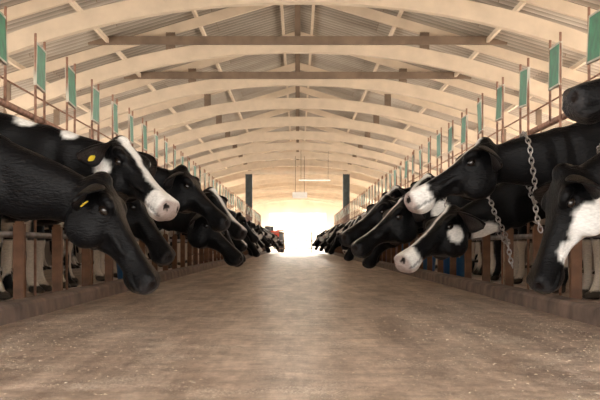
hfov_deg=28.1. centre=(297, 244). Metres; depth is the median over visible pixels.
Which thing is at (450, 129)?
sign
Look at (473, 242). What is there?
cow
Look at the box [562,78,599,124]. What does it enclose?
cow
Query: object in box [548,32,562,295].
sign
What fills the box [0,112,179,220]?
cow
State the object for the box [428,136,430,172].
sign
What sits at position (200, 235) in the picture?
cow
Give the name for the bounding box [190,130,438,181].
roof truss
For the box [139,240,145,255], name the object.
post
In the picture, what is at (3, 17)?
sign
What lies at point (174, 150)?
sign
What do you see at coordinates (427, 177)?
cow
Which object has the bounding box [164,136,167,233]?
sign
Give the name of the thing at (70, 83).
sign
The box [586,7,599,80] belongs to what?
sign
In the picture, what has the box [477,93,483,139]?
sign
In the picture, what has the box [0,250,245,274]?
cow
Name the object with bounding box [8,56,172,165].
purlin
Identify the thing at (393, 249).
post
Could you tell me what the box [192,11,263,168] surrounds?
purlin
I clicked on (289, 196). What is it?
roof truss
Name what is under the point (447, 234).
cow
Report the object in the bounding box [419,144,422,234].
sign
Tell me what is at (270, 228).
tractor
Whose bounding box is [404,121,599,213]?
cow
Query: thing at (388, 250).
post
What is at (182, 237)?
post
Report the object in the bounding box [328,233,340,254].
cow
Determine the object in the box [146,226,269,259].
cow
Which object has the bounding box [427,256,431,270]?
post
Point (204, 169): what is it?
sign
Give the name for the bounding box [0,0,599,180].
ceiling
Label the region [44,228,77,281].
cow
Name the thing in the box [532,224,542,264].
post
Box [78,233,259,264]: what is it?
cow
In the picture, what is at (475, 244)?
wall
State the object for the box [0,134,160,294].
cow
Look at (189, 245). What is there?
post
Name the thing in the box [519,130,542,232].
chain
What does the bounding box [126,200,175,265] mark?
cow
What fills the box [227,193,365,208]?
roof truss
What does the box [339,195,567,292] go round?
cow
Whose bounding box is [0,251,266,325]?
curb
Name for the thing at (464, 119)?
sign
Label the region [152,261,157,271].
post
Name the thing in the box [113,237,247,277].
cow
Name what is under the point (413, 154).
sign
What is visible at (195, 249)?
post
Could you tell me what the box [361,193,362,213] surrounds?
sign
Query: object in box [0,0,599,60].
roof truss
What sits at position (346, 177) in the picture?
column
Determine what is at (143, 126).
sign
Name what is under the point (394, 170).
sign
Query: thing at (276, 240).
cow
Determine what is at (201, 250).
post
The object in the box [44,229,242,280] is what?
cow
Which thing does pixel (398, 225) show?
cow
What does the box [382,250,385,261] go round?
post
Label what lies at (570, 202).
cow
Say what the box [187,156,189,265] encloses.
sign
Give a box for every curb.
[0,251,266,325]
[332,252,599,326]
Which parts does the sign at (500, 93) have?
rod, frame, rod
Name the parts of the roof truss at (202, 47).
queen post, king post, queen post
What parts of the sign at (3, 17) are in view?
frame, rod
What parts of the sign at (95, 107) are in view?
rod, frame, rod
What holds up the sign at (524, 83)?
on the floor
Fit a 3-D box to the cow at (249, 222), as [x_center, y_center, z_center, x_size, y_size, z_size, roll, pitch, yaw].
[-2.523,-0.291,31.077,3.322,1.336,0.741,0,0,0]
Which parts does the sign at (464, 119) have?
rod, frame, rod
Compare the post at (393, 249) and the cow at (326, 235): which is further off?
the cow at (326, 235)
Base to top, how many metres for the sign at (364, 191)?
1.760 m
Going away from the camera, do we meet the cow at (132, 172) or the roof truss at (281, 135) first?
the cow at (132, 172)
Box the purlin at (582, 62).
[402,57,585,178]
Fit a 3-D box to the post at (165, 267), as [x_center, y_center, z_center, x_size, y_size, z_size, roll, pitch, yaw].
[-1.585,0.122,14.400,0.060,0.515,0.060,0,0,0]
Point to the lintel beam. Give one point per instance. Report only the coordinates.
(246, 172)
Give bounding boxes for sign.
[0,6,7,100]
[33,33,45,123]
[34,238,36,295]
[65,57,76,133]
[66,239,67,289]
[90,79,99,140]
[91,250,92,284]
[111,94,118,138]
[128,108,133,146]
[141,118,147,152]
[154,128,157,165]
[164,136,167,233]
[173,144,175,234]
[180,151,183,235]
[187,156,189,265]
[192,161,195,264]
[199,165,200,263]
[204,169,205,262]
[208,173,209,261]
[230,191,231,209]
[232,192,233,210]
[292,156,306,197]
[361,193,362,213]
[363,191,364,212]
[374,182,375,203]
[377,179,379,200]
[381,176,382,196]
[385,173,387,261]
[389,170,391,262]
[393,166,396,254]
[399,161,401,250]
[404,156,408,246]
[412,150,414,182]
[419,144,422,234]
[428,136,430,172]
[436,127,441,174]
[447,120,453,167]
[460,108,467,153]
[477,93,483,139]
[495,77,504,144]
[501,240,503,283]
[518,58,529,134]
[527,239,528,274]
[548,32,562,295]
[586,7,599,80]
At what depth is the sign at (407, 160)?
18.65 m
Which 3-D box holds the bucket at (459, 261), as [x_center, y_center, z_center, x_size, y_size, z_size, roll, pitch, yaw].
[1.880,0.138,14.400,0.364,0.484,0.360,0,0,0]
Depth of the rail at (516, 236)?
8.87 m
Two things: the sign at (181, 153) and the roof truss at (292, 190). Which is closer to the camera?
the sign at (181, 153)
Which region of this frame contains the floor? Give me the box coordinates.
[0,249,599,399]
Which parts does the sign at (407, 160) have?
rod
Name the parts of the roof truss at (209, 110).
queen post, king post, queen post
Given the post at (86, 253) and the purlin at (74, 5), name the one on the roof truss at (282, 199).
the purlin at (74, 5)
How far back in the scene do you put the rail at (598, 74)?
9.67 m
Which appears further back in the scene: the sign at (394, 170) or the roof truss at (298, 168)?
the roof truss at (298, 168)
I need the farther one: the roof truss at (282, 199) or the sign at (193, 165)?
the roof truss at (282, 199)
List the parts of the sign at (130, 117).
rod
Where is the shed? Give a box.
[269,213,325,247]
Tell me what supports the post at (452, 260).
on the floor
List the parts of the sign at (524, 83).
rod, frame, rod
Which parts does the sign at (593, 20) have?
rod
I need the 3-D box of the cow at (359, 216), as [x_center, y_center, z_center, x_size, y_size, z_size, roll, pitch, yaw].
[2.477,-0.291,21.409,3.359,1.337,0.715,0,0,1]
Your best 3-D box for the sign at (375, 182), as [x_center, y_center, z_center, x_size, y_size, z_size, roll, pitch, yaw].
[1.700,-0.493,26.270,0.032,1.760,0.339,0,-1,0]
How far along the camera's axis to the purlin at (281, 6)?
29.32 m
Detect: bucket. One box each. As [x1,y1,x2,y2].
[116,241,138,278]
[443,254,463,276]
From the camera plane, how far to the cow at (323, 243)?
40.86 m
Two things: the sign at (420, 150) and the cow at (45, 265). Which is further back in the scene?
the cow at (45, 265)
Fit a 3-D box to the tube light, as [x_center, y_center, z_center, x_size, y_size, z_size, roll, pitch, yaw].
[0.750,-3.556,53.000,1.500,1.427,0.100,0,0,0]
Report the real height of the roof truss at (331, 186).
5.696 m
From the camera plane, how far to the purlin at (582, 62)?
29.37 m
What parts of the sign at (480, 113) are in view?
rod, rod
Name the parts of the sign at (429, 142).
rod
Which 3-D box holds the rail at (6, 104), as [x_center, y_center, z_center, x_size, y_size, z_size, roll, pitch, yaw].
[-1.740,-0.840,25.500,0.044,0.042,63.000,0,0,0]
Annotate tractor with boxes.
[264,226,284,251]
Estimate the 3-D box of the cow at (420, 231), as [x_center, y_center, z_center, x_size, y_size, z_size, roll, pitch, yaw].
[2.502,-0.291,13.857,3.416,1.337,0.766,0,0,0]
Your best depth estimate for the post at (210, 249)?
21.93 m
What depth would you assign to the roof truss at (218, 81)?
29.77 m
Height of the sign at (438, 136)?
1.760 m
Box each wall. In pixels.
[0,241,198,268]
[236,200,360,229]
[474,244,593,269]
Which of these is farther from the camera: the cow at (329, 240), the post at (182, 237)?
the cow at (329, 240)
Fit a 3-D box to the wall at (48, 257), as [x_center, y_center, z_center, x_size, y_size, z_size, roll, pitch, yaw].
[-4.600,-0.120,26.000,0.150,1.000,64.000,0,0,0]
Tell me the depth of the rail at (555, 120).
8.40 m
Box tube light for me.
[298,179,331,180]
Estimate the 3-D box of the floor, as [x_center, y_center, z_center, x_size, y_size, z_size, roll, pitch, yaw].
[0.000,0.380,53.000,18.400,0.001,118.000,0,0,0]
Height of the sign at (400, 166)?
1.760 m
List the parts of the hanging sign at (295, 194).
rod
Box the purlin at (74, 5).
[69,2,226,168]
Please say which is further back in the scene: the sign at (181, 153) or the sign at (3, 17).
the sign at (181, 153)
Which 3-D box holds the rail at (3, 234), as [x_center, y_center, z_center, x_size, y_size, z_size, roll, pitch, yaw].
[-1.640,-0.060,25.500,0.040,0.038,63.000,0,0,0]
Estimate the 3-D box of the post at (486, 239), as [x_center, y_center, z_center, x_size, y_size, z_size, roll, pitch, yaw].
[1.585,0.122,10.080,0.060,0.515,0.060,0,0,0]
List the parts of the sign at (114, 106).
rod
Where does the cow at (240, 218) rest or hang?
on the floor
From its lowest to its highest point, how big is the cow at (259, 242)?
1.337 m
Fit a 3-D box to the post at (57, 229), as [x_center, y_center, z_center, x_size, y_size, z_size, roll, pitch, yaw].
[-1.585,0.122,7.920,0.060,0.515,0.060,0,0,0]
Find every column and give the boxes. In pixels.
[245,174,251,221]
[343,174,349,222]
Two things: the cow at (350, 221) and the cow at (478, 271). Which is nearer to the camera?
the cow at (478, 271)
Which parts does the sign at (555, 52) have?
rod, frame, rod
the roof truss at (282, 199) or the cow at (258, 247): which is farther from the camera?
the roof truss at (282, 199)
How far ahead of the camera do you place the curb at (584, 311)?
7.64 m
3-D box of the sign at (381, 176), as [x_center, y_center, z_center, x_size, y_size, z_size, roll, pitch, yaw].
[1.700,-0.504,24.128,0.033,1.760,0.342,0,1,2]
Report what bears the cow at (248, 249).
on the floor
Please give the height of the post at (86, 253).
0.515 m
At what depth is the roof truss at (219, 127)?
39.91 m
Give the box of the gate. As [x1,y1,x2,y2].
[264,232,321,252]
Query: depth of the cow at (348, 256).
17.03 m
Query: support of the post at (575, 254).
on the floor
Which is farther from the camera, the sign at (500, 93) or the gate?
the gate
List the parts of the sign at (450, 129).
rod, frame, rod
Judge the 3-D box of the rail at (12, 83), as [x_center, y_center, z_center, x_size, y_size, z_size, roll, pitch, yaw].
[-1.730,-0.980,25.500,0.012,0.011,63.000,0,0,0]
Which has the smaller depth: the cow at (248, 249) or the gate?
the cow at (248, 249)
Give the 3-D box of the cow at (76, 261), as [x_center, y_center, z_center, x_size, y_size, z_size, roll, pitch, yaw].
[-2.698,-0.291,21.384,3.322,1.336,0.741,0,0,0]
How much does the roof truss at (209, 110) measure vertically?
5.696 m
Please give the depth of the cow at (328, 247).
34.34 m
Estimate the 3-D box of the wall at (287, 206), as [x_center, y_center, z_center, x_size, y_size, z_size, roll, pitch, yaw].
[0.000,-2.545,110.100,18.000,5.850,0.200,0,0,0]
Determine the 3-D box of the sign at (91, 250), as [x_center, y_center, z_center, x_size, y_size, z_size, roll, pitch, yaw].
[-1.701,0.184,9.863,0.023,0.279,0.049,0,0,0]
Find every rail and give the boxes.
[0,97,247,221]
[0,231,187,241]
[345,113,566,222]
[415,234,599,240]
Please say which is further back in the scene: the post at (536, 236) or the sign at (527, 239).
the sign at (527, 239)
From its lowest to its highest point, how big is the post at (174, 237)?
0.515 m
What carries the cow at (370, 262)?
on the floor
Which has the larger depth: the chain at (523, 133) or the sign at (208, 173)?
the sign at (208, 173)
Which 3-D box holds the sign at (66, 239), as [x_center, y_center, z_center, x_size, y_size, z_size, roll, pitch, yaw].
[-1.699,0.142,8.756,0.033,0.364,0.041,0,0,0]
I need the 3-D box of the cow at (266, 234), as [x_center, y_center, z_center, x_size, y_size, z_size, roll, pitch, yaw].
[-2.507,-0.291,37.630,3.322,1.336,0.741,0,0,0]
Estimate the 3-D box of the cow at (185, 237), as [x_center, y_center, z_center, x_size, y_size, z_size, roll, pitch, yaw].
[-2.586,-0.291,25.771,3.413,1.337,0.715,0,0,-1]
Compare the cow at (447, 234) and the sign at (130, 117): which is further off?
the sign at (130, 117)
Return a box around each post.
[13,221,25,298]
[52,224,62,291]
[82,249,90,285]
[105,254,112,281]
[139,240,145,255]
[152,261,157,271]
[163,234,167,270]
[172,235,176,268]
[180,235,184,266]
[188,242,191,265]
[194,247,197,264]
[200,249,202,263]
[205,248,207,262]
[209,248,212,261]
[213,249,216,260]
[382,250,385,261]
[387,248,390,262]
[392,247,395,263]
[397,245,400,253]
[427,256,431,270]
[437,259,442,272]
[450,257,455,274]
[464,239,471,277]
[482,234,489,281]
[504,228,513,285]
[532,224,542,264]
[569,240,581,298]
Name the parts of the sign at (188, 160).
rod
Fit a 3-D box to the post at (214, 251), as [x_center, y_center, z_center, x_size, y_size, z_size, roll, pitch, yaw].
[-1.585,0.122,23.040,0.060,0.515,0.060,0,0,0]
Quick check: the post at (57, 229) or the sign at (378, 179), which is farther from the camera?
the sign at (378, 179)
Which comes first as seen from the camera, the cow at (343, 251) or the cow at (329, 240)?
the cow at (343, 251)
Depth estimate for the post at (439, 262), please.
13.29 m
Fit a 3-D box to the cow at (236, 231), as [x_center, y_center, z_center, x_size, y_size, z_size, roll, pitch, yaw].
[-2.200,-0.290,10.612,3.523,1.336,0.718,0,0,-1]
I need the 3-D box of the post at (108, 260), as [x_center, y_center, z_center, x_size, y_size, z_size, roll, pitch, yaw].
[-1.585,0.122,10.080,0.060,0.515,0.060,0,0,0]
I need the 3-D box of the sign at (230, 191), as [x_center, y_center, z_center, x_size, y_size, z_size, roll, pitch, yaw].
[-1.700,-0.485,30.590,0.034,1.760,0.335,0,-1,2]
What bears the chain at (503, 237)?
hanging from the cow at (447, 234)
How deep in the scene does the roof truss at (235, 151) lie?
50.05 m
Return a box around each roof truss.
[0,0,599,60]
[0,5,599,115]
[17,32,575,133]
[76,63,518,143]
[134,86,474,157]
[152,109,456,169]
[168,126,442,176]
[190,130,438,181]
[198,150,411,190]
[201,140,422,187]
[201,159,403,192]
[214,166,388,197]
[224,182,380,201]
[227,186,376,203]
[227,189,368,205]
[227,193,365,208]
[234,195,365,210]
[234,198,360,212]
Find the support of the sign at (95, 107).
on the floor
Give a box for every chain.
[487,196,513,267]
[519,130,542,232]
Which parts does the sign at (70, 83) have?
rod, frame, rod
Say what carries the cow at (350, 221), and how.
on the floor
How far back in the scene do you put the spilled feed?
5.37 m
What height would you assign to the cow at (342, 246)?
1.337 m
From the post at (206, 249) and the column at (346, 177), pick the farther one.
the column at (346, 177)
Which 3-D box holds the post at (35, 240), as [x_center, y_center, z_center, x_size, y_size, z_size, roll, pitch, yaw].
[-1.694,0.141,7.706,0.022,0.365,0.069,0,0,-1]
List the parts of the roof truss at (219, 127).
queen post, queen post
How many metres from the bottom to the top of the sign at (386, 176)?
1.760 m
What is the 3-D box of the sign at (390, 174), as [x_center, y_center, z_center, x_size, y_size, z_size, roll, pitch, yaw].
[1.700,-0.490,21.971,0.032,1.760,0.337,0,1,0]
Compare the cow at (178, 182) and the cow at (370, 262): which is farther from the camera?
the cow at (370, 262)
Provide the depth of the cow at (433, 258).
17.52 m
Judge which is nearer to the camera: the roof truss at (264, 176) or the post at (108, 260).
the post at (108, 260)
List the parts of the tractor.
seat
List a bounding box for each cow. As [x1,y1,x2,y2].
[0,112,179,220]
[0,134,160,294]
[0,165,230,298]
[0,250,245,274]
[11,208,235,269]
[13,212,242,292]
[43,228,161,269]
[44,187,247,287]
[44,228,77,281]
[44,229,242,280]
[49,212,258,268]
[73,244,80,265]
[76,237,171,263]
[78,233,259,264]
[104,236,252,262]
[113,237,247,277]
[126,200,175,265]
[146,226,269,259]
[147,220,263,259]
[185,237,255,260]
[203,243,262,260]
[220,242,270,257]
[251,228,264,247]
[256,225,270,237]
[272,235,281,245]
[314,233,325,246]
[320,236,328,246]
[323,225,335,237]
[324,239,333,252]
[326,226,343,243]
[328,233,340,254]
[336,220,351,233]
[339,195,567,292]
[341,232,531,268]
[342,237,477,262]
[344,239,531,260]
[351,183,599,299]
[353,215,529,250]
[362,185,531,280]
[362,225,531,283]
[377,231,503,276]
[394,183,545,272]
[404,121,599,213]
[410,173,544,231]
[417,233,435,270]
[472,241,583,272]
[473,233,594,274]
[526,152,599,293]
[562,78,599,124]
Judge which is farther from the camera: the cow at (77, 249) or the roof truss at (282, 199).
the roof truss at (282, 199)
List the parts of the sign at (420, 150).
rod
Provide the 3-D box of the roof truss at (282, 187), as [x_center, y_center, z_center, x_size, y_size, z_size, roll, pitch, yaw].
[0.000,-2.468,85.640,17.957,5.696,0.200,0,0,0]
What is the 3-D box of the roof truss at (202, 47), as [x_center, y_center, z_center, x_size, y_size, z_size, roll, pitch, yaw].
[0.000,-2.468,24.755,17.958,5.696,0.290,0,0,0]
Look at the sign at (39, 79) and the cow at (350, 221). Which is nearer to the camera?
the sign at (39, 79)
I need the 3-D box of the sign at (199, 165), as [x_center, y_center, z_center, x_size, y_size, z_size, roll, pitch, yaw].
[-1.700,-0.492,20.877,0.022,1.760,0.344,0,0,-2]
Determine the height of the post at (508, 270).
0.515 m
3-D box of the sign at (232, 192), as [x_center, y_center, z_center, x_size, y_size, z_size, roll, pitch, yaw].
[-1.700,-0.511,31.683,0.024,1.760,0.338,0,0,2]
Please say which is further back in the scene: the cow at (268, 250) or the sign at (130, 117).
the cow at (268, 250)
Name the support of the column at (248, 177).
on the floor
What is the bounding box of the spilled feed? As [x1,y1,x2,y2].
[0,261,599,398]
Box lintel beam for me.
[245,171,349,173]
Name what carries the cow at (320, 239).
on the floor
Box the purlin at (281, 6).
[280,5,292,166]
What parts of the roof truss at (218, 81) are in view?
queen post, king post, queen post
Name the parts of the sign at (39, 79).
rod, frame, rod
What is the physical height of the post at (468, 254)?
0.515 m
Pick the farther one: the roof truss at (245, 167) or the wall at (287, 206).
the wall at (287, 206)
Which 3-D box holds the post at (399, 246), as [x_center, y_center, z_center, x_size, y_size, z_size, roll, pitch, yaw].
[1.585,0.122,18.720,0.060,0.515,0.060,0,0,0]
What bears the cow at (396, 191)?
on the floor
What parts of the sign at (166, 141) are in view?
rod, frame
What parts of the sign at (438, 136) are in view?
frame, rod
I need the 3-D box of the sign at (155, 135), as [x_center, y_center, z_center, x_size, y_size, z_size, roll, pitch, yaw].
[-1.700,-0.500,14.387,0.022,1.760,0.339,0,-1,-1]
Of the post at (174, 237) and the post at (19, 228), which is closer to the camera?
the post at (19, 228)
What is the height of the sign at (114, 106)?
1.760 m
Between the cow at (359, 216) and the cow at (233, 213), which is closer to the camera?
the cow at (233, 213)

